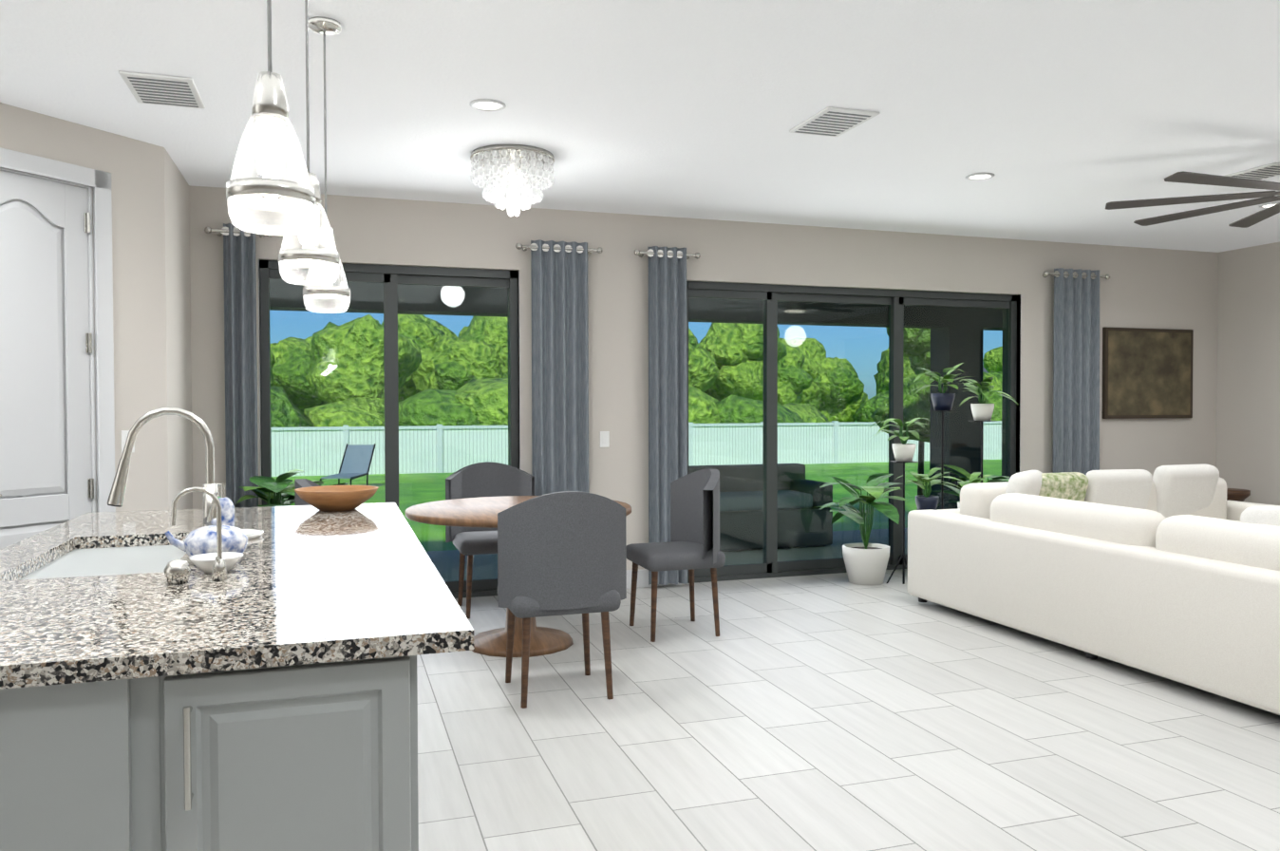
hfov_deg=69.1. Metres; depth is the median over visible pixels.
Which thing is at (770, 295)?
sliding glass door
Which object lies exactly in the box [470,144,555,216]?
crystal chandelier
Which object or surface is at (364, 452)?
lounger
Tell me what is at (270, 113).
pendant light
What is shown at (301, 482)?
dining chair
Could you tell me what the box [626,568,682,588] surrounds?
baseboard
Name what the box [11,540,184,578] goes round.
sink
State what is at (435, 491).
lawn
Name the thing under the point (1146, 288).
wall
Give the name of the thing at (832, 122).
ceiling vent
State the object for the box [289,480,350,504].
potted plant
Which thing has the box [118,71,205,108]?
ceiling vent
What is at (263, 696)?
kitchen island
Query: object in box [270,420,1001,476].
fence
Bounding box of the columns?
[269,278,1002,509]
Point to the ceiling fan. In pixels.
(1265, 197)
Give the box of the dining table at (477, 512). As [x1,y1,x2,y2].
[405,495,631,657]
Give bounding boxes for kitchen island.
[0,646,429,850]
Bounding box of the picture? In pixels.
[1101,326,1193,418]
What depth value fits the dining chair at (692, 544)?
5.46 m
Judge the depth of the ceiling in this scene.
4.25 m
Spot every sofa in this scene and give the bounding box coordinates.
[688,463,832,550]
[907,463,1279,715]
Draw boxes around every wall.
[0,102,168,511]
[164,148,193,509]
[188,185,1218,584]
[1216,242,1279,505]
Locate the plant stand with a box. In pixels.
[816,362,1016,584]
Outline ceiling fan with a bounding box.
[1105,170,1279,227]
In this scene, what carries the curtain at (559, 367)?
attached to the wall at (1146, 288)
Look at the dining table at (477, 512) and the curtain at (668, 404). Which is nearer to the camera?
the dining table at (477, 512)
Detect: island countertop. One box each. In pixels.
[0,521,428,578]
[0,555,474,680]
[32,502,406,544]
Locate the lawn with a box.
[271,421,1001,551]
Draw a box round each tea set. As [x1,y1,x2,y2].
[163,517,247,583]
[185,482,263,539]
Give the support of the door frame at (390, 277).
attached to the wall at (1146, 288)
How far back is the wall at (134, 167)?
4.86 m
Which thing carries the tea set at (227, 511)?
on the island countertop at (316, 543)
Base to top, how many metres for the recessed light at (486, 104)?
0.011 m
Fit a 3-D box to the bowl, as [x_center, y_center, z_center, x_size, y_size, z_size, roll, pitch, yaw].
[-1.229,0.298,3.771,0.330,0.085,0.330,-1,1,-18]
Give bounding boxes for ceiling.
[0,0,1279,252]
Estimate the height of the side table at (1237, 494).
0.600 m
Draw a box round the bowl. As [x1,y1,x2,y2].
[293,485,378,510]
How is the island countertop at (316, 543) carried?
on the kitchen island
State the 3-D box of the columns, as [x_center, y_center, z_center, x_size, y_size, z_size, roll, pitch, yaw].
[0.848,-0.188,8.480,10.420,2.900,2.200,-1,1,-18]
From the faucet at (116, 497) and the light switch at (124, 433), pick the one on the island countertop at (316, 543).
the faucet at (116, 497)
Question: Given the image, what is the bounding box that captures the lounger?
[320,443,375,485]
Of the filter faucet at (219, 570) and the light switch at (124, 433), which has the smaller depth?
the filter faucet at (219, 570)
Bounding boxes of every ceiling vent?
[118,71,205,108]
[789,106,879,136]
[1224,162,1279,180]
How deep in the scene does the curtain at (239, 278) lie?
5.91 m
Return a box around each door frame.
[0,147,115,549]
[258,259,520,598]
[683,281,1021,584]
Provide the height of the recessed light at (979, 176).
0.011 m
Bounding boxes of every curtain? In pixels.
[204,223,273,507]
[515,239,602,495]
[633,245,700,585]
[1042,267,1110,474]
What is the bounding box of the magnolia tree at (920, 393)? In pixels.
[870,327,989,509]
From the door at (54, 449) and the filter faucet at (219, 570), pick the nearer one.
the filter faucet at (219, 570)
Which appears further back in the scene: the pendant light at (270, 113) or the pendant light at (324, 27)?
the pendant light at (324, 27)
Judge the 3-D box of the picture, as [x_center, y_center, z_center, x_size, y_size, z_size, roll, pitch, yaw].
[4.536,-0.463,8.293,1.000,0.800,0.036,-1,1,-18]
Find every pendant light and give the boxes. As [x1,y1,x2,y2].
[225,0,315,235]
[277,0,339,285]
[302,16,350,313]
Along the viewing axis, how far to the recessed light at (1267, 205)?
6.50 m
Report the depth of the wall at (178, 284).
5.42 m
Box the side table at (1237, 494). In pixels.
[1226,488,1250,501]
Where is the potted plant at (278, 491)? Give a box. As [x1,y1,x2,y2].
[236,469,305,507]
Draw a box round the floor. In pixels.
[416,527,1279,850]
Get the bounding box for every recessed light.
[469,98,506,111]
[965,172,994,180]
[1259,202,1279,207]
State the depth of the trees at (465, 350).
45.21 m
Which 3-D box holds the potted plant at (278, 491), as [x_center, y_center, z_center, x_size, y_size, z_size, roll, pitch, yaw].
[-2.269,0.516,5.742,0.419,0.473,0.503,-1,1,-18]
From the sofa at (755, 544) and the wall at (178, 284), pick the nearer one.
the wall at (178, 284)
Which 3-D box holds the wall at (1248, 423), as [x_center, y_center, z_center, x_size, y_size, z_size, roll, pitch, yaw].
[6.823,-0.137,4.215,0.150,2.740,9.220,-1,1,-18]
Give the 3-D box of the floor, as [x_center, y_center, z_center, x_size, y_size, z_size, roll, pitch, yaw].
[2.545,1.296,4.097,13.700,0.100,11.600,-1,1,-18]
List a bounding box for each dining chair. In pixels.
[294,478,320,505]
[445,461,534,618]
[497,490,626,708]
[626,469,725,641]
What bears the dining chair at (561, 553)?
on the floor
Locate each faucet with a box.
[106,407,218,527]
[169,486,226,581]
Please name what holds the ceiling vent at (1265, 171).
in the ceiling
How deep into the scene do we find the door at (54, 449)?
4.51 m
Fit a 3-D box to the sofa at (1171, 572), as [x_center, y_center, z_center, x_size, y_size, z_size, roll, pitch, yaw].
[3.565,0.755,5.302,2.704,0.902,3.044,-1,1,-18]
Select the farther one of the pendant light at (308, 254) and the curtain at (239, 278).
the curtain at (239, 278)
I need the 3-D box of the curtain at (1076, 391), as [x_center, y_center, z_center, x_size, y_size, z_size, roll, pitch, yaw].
[3.733,-0.100,7.992,0.698,2.470,0.121,-1,1,-18]
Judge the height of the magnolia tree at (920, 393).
3.837 m
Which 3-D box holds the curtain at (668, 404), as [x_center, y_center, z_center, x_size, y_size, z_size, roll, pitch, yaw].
[0.197,-0.068,6.835,0.518,2.470,0.125,-1,1,-18]
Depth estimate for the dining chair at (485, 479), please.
6.24 m
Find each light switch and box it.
[121,430,134,452]
[600,431,609,447]
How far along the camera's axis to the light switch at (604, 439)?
6.75 m
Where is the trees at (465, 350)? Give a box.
[270,313,1002,427]

